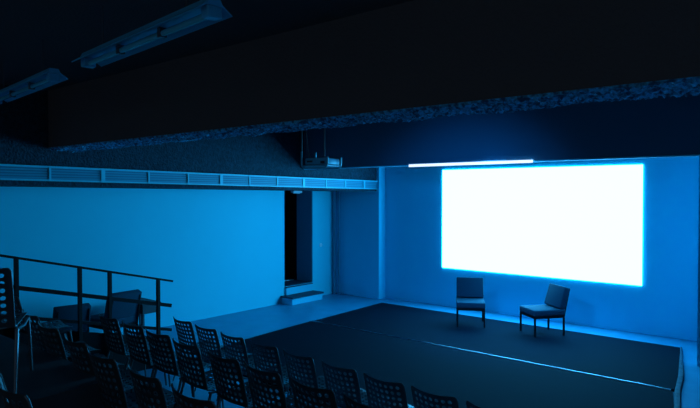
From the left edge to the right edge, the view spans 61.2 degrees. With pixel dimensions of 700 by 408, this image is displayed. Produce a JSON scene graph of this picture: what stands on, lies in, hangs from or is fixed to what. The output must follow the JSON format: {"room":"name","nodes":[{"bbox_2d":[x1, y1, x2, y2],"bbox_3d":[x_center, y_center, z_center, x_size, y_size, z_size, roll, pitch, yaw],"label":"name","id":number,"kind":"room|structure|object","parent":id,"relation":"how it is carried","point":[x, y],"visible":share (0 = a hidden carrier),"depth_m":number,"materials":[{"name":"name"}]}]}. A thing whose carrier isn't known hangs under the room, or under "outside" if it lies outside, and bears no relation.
{"room":"auditorium","nodes":[
{"label":"auditorium","id":0,"kind":"room"},
{"bbox_2d":[0,187,332,333],"bbox_3d":[-4.585,0.350,9.479,0.500,3.750,13.150,1,1,40],"label":"wall","id":1,"kind":"structure","parent":0,"point":[222,251],"depth_m":10.54,"materials":[{"name":"paint"}]},
{"bbox_2d":[284,191,312,286],"bbox_3d":[-1.339,0.726,13.414,0.496,2.148,0.916,1,1,40],"label":"door frame","id":2,"kind":"structure","parent":1,"relation":"in","point":[304,199],"depth_m":13.72,"materials":[{"name":"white paint"}]},
{"bbox_2d":[333,191,338,293],"bbox_3d":[-0.326,0.910,14.051,0.165,2.460,0.054,1,1,35],"label":"pipe","id":3,"kind":"object","parent":1,"relation":"attached to","point":[334,192],"visible":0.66,"depth_m":14.06,"materials":[{"name":"metal"}]},
{"bbox_2d":[0,0,412,90],"bbox_3d":[-1.372,-1.551,6.786,15.200,0.150,13.550,1,1,40],"label":"ceiling","id":4,"kind":"structure","parent":0,"point":[67,29],"depth_m":4.83,"materials":[{"name":"grey paint"}]},
{"bbox_2d":[0,40,67,103],"bbox_3d":[-3.121,-1.249,5.627,0.230,0.400,1.810,-1,1,-44],"label":"light","id":5,"kind":"object","parent":4,"relation":"hanging from","point":[49,77],"visible":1,"depth_m":5.39,"materials":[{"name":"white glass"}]},
{"bbox_2d":[71,0,232,68],"bbox_3d":[-1.358,-1.216,3.827,0.230,0.400,1.810,-1,1,-44],"label":"light","id":6,"kind":"object","parent":4,"relation":"hanging from","point":[198,15],"visible":1,"depth_m":3.65,"materials":[{"name":"metal"}]},
{"bbox_2d":[0,85,376,190],"bbox_3d":[-3.991,-0.858,8.802,1.250,1.309,12.899,1,1,40],"label":"soffit","id":7,"kind":"structure","parent":4,"relation":"attached to","point":[23,120],"depth_m":9.20,"materials":[{"name":"paint"}]},
{"bbox_2d":[0,164,377,188],"bbox_3d":[-3.395,-0.408,8.510,0.049,0.331,12.595,1,1,40],"label":"grille","id":8,"kind":"object","parent":7,"relation":"attached to","point":[7,171],"visible":1,"depth_m":9.09,"materials":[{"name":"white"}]},
{"bbox_2d":[301,128,341,169],"bbox_3d":[-0.421,-1.020,8.920,0.520,0.990,0.394,1,1,36],"label":"ceiling projector","id":9,"kind":"object","parent":4,"relation":"hanging from","point":[311,163],"visible":0.94,"depth_m":8.84,"materials":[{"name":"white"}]},
{"bbox_2d":[303,165,339,166],"bbox_3d":[-0.427,-0.569,8.911,0.450,0.022,0.340,1,1,36],"label":"tray","id":10,"kind":"object","parent":9,"relation":"on","point":[303,165],"depth_m":8.77,"materials":[{"name":"teal"}]},
{"bbox_2d":[48,0,699,147],"bbox_3d":[0.004,-1.064,4.747,10.070,0.748,0.350,1,1,40],"label":"ceiling beam","id":11,"kind":"structure","parent":4,"relation":"attached to","point":[415,53],"depth_m":4.25,"materials":[{"name":"grey paint"}]},
{"bbox_2d":[49,76,699,152],"bbox_3d":[0.004,-0.666,4.755,10.077,0.063,0.360,1,1,40],"label":"beam underside","id":12,"kind":"structure","parent":11,"relation":"attached to","point":[679,87],"depth_m":4.12,"materials":[{"name":"paint"}]},
{"bbox_2d":[304,95,699,169],"bbox_3d":[3.070,-1.064,8.454,10.070,0.885,0.270,1,1,40],"label":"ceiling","id":13,"kind":"structure","parent":4,"relation":"attached to","point":[659,126],"depth_m":8.65,"materials":[{"name":"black paint"}]},
{"bbox_2d":[408,159,533,166],"bbox_3d":[1.815,-0.634,9.244,2.170,0.054,0.085,1,1,41],"label":"lamp","id":14,"kind":"object","parent":13,"relation":"attached to","point":[517,160],"visible":1,"depth_m":9.13,"materials":[{"name":"white glass"}]},
{"bbox_2d":[284,191,296,271],"bbox_3d":[-2.614,0.608,14.441,2.780,2.350,3.300,1,1,40],"label":"wall","id":15,"kind":"structure","parent":0,"point":[290,199],"depth_m":15.58,"materials":[{"name":"grey paint"}]},
{"bbox_2d":[285,280,309,286],"bbox_3d":[-1.341,1.796,13.432,0.496,0.012,0.873,1,1,40],"label":"trim","id":16,"kind":"structure","parent":15,"relation":"on","point":[293,282],"depth_m":13.49,"materials":[{"name":"blue"}]},
{"bbox_2d":[285,270,296,280],"bbox_3d":[-2.615,1.960,14.466,2.778,0.345,3.300,1,1,40],"label":"floor","id":17,"kind":"structure","parent":0,"point":[288,274],"depth_m":14.76,"materials":[{"name":"grey paint"}]},
{"bbox_2d":[336,167,385,298],"bbox_3d":[0.226,0.269,13.870,1.315,3.750,0.250,1,1,40],"label":"wall pier","id":18,"kind":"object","parent":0,"point":[361,213],"visible":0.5,"depth_m":13.66,"materials":[{"name":"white paint"}]},
{"bbox_2d":[130,293,699,407],"bbox_3d":[-1.372,2.373,6.858,15.200,0.200,13.550,1,1,40],"label":"floor","id":19,"kind":"structure","parent":0,"point":[246,324],"depth_m":10.73,"materials":[{"name":"concrete"}]},
{"bbox_2d":[45,303,90,331],"bbox_3d":[-4.138,1.839,8.642,0.500,0.803,0.673,-1,1,-42],"label":"lounge chair","id":20,"kind":"object","parent":19,"relation":"on","point":[69,312],"visible":0.37,"depth_m":8.42,"materials":[{"name":"black"}]},
{"bbox_2d":[0,254,172,371],"bbox_3d":[-3.775,1.224,6.927,0.068,2.096,3.766,1,1,43],"label":"handrail","id":21,"kind":"object","parent":19,"relation":"on","point":[95,340],"visible":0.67,"depth_m":7.48,"materials":[{"name":"black metal"}]},
{"bbox_2d":[0,335,200,407],"bbox_3d":[-1.808,1.728,2.536,9.045,1.250,6.042,1,1,40],"label":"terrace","id":22,"kind":"object","parent":19,"relation":"on","point":[54,381],"visible":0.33,"depth_m":4.17,"materials":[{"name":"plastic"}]},
{"bbox_2d":[0,268,32,392],"bbox_3d":[-2.494,0.826,4.029,0.490,0.833,0.612,0,1,-18],"label":"chair","id":23,"kind":"object","parent":22,"relation":"on","point":[9,320],"visible":0.98,"depth_m":3.91,"materials":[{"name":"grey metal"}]},
{"bbox_2d":[0,373,32,407],"bbox_3d":[-1.279,1.185,2.746,0.612,0.833,0.490,-1,1,-43],"label":"chair","id":24,"kind":"object","parent":22,"relation":"on","point":[7,397],"visible":1,"depth_m":2.46,"materials":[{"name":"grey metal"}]},
{"bbox_2d":[14,296,72,352],"bbox_3d":[-3.401,1.367,6.466,0.612,0.833,0.490,-1,1,-43],"label":"chair","id":25,"kind":"object","parent":22,"relation":"on","point":[24,329],"visible":0.37,"depth_m":6.46,"materials":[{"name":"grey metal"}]},
{"bbox_2d":[21,309,100,362],"bbox_3d":[-2.687,1.385,5.493,0.612,0.833,0.490,-1,1,-44],"label":"chair","id":26,"kind":"object","parent":22,"relation":"on","point":[32,318],"visible":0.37,"depth_m":5.27,"materials":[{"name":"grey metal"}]},
{"bbox_2d":[38,321,125,394],"bbox_3d":[-2.282,1.394,5.011,0.490,0.833,0.612,1,1,44],"label":"chair","id":27,"kind":"object","parent":22,"relation":"on","point":[61,348],"visible":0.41,"depth_m":4.76,"materials":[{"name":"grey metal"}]},
{"bbox_2d":[64,333,149,401],"bbox_3d":[-1.845,1.402,4.554,0.612,0.833,0.490,-1,1,-43],"label":"chair","id":28,"kind":"object","parent":22,"relation":"on","point":[127,378],"visible":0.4,"depth_m":4.34,"materials":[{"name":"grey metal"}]},
{"bbox_2d":[99,313,166,395],"bbox_3d":[-2.431,1.615,6.563,0.490,0.833,0.612,1,1,44],"label":"chair","id":29,"kind":"object","parent":22,"relation":"on","point":[116,349],"visible":0.67,"depth_m":6.35,"materials":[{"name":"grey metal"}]},
{"bbox_2d":[87,348,187,407],"bbox_3d":[-1.489,1.410,4.150,0.490,0.833,0.612,1,1,45],"label":"chair","id":30,"kind":"object","parent":22,"relation":"on","point":[121,402],"visible":0.74,"depth_m":3.94,"materials":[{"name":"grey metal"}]},
{"bbox_2d":[122,320,192,396],"bbox_3d":[-2.038,1.622,6.199,0.490,0.833,0.612,1,1,44],"label":"chair","id":31,"kind":"object","parent":22,"relation":"on","point":[146,356],"visible":0.71,"depth_m":5.99,"materials":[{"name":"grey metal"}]},
{"bbox_2d":[127,363,207,407],"bbox_3d":[-1.067,1.417,3.761,0.612,0.833,0.490,-1,1,-43],"label":"chair","id":32,"kind":"object","parent":22,"relation":"on","point":[158,388],"visible":0.94,"depth_m":3.50,"materials":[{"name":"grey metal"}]},
{"bbox_2d":[145,328,220,407],"bbox_3d":[-1.671,1.628,5.850,0.490,0.833,0.612,1,1,43],"label":"chair","id":33,"kind":"object","parent":22,"relation":"on","point":[172,368],"visible":0.77,"depth_m":5.64,"materials":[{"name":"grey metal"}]},
{"bbox_2d":[171,383,216,407],"bbox_3d":[-0.676,1.424,3.384,0.490,0.833,0.612,1,1,45],"label":"chair","id":34,"kind":"object","parent":22,"relation":"on","point":[202,403],"visible":1,"depth_m":3.14,"materials":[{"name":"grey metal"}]},
{"bbox_2d":[172,338,250,407],"bbox_3d":[-1.287,1.636,5.447,0.490,0.833,0.612,1,1,45],"label":"chair","id":35,"kind":"object","parent":22,"relation":"on","point":[201,379],"visible":0.8,"depth_m":5.25,"materials":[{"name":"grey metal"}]},
{"bbox_2d":[208,350,290,407],"bbox_3d":[-0.863,1.643,5.031,0.490,0.833,0.612,1,1,45],"label":"chair","id":36,"kind":"object","parent":22,"relation":"on","point":[239,393],"visible":0.74,"depth_m":4.83,"materials":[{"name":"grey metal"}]},
{"bbox_2d":[244,361,323,407],"bbox_3d":[-0.494,1.650,4.688,0.612,0.833,0.490,-1,1,-45],"label":"chair","id":37,"kind":"object","parent":22,"relation":"on","point":[283,402],"visible":0.89,"depth_m":4.49,"materials":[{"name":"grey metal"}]},
{"bbox_2d":[290,377,337,407],"bbox_3d":[-0.097,1.657,4.317,0.490,0.833,0.612,1,1,43],"label":"chair","id":38,"kind":"object","parent":22,"relation":"on","point":[332,398],"visible":1,"depth_m":4.08,"materials":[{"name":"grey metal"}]},
{"bbox_2d":[344,393,374,407],"bbox_3d":[0.294,1.663,3.947,0.612,0.833,0.490,-1,1,-44],"label":"chair","id":39,"kind":"object","parent":22,"relation":"on","point":[346,398],"visible":1,"depth_m":3.82,"materials":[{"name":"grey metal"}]},
{"bbox_2d":[89,289,141,334],"bbox_3d":[-3.693,1.787,9.273,0.673,0.883,0.560,1,1,35],"label":"lounge chair","id":40,"kind":"object","parent":19,"relation":"on","point":[127,312],"visible":0.49,"depth_m":9.13,"materials":[{"name":"black"}]},
{"bbox_2d":[123,298,160,335],"bbox_3d":[-3.394,1.899,9.645,0.600,0.645,0.340,1,1,40],"label":"side table","id":41,"kind":"object","parent":19,"relation":"on","point":[144,309],"visible":0.31,"depth_m":9.41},
{"bbox_2d":[173,317,230,382],"bbox_3d":[-1.915,1.846,7.574,0.612,0.833,0.490,-1,1,-45],"label":"chair","id":42,"kind":"object","parent":19,"relation":"on","point":[178,329],"visible":0.56,"depth_m":7.37,"materials":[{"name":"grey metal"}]},
{"bbox_2d":[194,324,252,400],"bbox_3d":[-1.532,1.854,7.174,0.490,0.833,0.612,1,1,44],"label":"chair","id":43,"kind":"object","parent":19,"relation":"on","point":[206,355],"visible":0.55,"depth_m":6.97,"materials":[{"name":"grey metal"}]},
{"bbox_2d":[221,332,283,407],"bbox_3d":[-1.137,1.861,6.771,0.490,0.833,0.612,1,1,45],"label":"chair","id":44,"kind":"object","parent":19,"relation":"on","point":[223,336],"visible":0.62,"depth_m":6.56,"materials":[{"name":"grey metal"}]},
{"bbox_2d":[250,340,316,401],"bbox_3d":[-0.735,1.868,6.382,0.490,0.833,0.612,1,1,43],"label":"chair","id":45,"kind":"object","parent":19,"relation":"on","point":[278,368],"visible":0.62,"depth_m":6.18,"materials":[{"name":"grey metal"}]},
{"bbox_2d":[281,283,323,304],"bbox_3d":[-1.046,1.985,13.104,0.368,0.345,1.000,1,1,40],"label":"step","id":46,"kind":"structure","parent":19,"relation":"on","point":[303,293],"depth_m":13.03,"materials":[{"name":"teal paint"}]},
{"bbox_2d":[283,349,349,406],"bbox_3d":[-0.339,1.875,6.004,0.490,0.833,0.612,1,1,45],"label":"chair","id":47,"kind":"object","parent":19,"relation":"on","point":[313,382],"visible":0.58,"depth_m":5.80,"materials":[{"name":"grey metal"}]},
{"bbox_2d":[322,360,393,407],"bbox_3d":[0.068,1.883,5.609,0.490,0.833,0.612,1,1,44],"label":"chair","id":48,"kind":"object","parent":19,"relation":"on","point":[355,394],"visible":0.69,"depth_m":5.42,"materials":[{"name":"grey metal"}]},
{"bbox_2d":[364,373,413,407],"bbox_3d":[0.454,1.890,5.232,0.490,0.833,0.612,1,1,43],"label":"chair","id":49,"kind":"object","parent":19,"relation":"on","point":[403,403],"visible":0.98,"depth_m":5.01,"materials":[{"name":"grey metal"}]},
{"bbox_2d":[196,321,673,407],"bbox_3d":[0.737,2.242,7.846,6.248,0.026,2.965,1,1,40],"label":"carpet","id":50,"kind":"object","parent":19,"relation":"on","point":[486,381],"visible":0.68,"depth_m":7.83,"materials":[{"name":"black carpet"}]},
{"bbox_2d":[411,385,458,407],"bbox_3d":[0.836,1.896,4.893,0.490,0.833,0.612,1,1,44],"label":"chair","id":51,"kind":"object","parent":19,"relation":"on","point":[433,397],"visible":1,"depth_m":4.68,"materials":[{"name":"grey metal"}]},
{"bbox_2d":[466,400,480,407],"bbox_3d":[1.219,1.903,4.531,0.612,0.833,0.490,-1,1,-45],"label":"chair","id":52,"kind":"object","parent":19,"relation":"on","point":[468,404],"visible":1,"depth_m":4.45,"materials":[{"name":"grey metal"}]},
{"bbox_2d":[312,320,670,390],"bbox_3d":[1.584,2.212,9.075,5.986,0.030,0.019,1,1,40],"label":"strip","id":53,"kind":"object","parent":19,"relation":"on","point":[312,320],"visible":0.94,"depth_m":8.47,"materials":[{"name":"silver metal"}]},
{"bbox_2d":[315,303,679,391],"bbox_3d":[2.302,2.201,9.981,6.098,0.030,2.310,1,1,40],"label":"stage","id":54,"kind":"object","parent":19,"relation":"on","point":[652,364],"visible":0.9,"depth_m":9.45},
{"bbox_2d":[456,277,484,327],"bbox_3d":[2.187,1.770,10.762,0.500,0.803,0.673,0,1,10],"label":"lounge chair","id":55,"kind":"object","parent":54,"relation":"on","point":[469,290],"visible":1,"depth_m":10.90,"materials":[{"name":"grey fabric"}]},
{"bbox_2d":[520,283,569,336],"bbox_3d":[3.299,1.783,10.033,0.673,0.803,0.500,0,1,-13],"label":"lounge chair","id":56,"kind":"object","parent":54,"relation":"on","point":[556,300],"visible":1,"depth_m":9.88,"materials":[{"name":"black"}]},
{"bbox_2d":[674,347,683,407],"bbox_3d":[3.785,2.248,6.915,0.207,0.046,5.042,1,1,33],"label":"binding","id":57,"kind":"object","parent":19,"relation":"on","point":[679,384],"visible":0.99,"depth_m":7.36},
{"bbox_2d":[385,156,698,340],"bbox_3d":[4.108,0.323,10.951,12.020,3.750,0.200,1,1,40],"label":"wall","id":58,"kind":"structure","parent":0,"point":[665,304],"depth_m":10.64,"materials":[{"name":"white paint"}]},
{"bbox_2d":[442,165,642,285],"bbox_3d":[3.474,0.339,11.335,3.914,2.067,0.014,1,1,40],"label":"projection screen","id":59,"kind":"object","parent":58,"relation":"attached to","point":[584,223],"visible":1,"depth_m":11.13,"materials":[{"name":"white fabric"}]},
{"bbox_2d":[697,156,699,365],"bbox_3d":[4.238,0.440,4.582,3.700,3.750,9.450,1,1,40],"label":"wall","id":60,"kind":"structure","parent":0,"point":[698,316],"depth_m":8.19,"materials":[{"name":"teal paint"}]},
{"bbox_2d":[304,154,699,169],"bbox_3d":[2.986,-0.621,8.360,10.070,0.017,0.035,1,1,40],"label":"trim","id":61,"kind":"structure","parent":60,"relation":"attached to","point":[694,154],"depth_m":8.09,"materials":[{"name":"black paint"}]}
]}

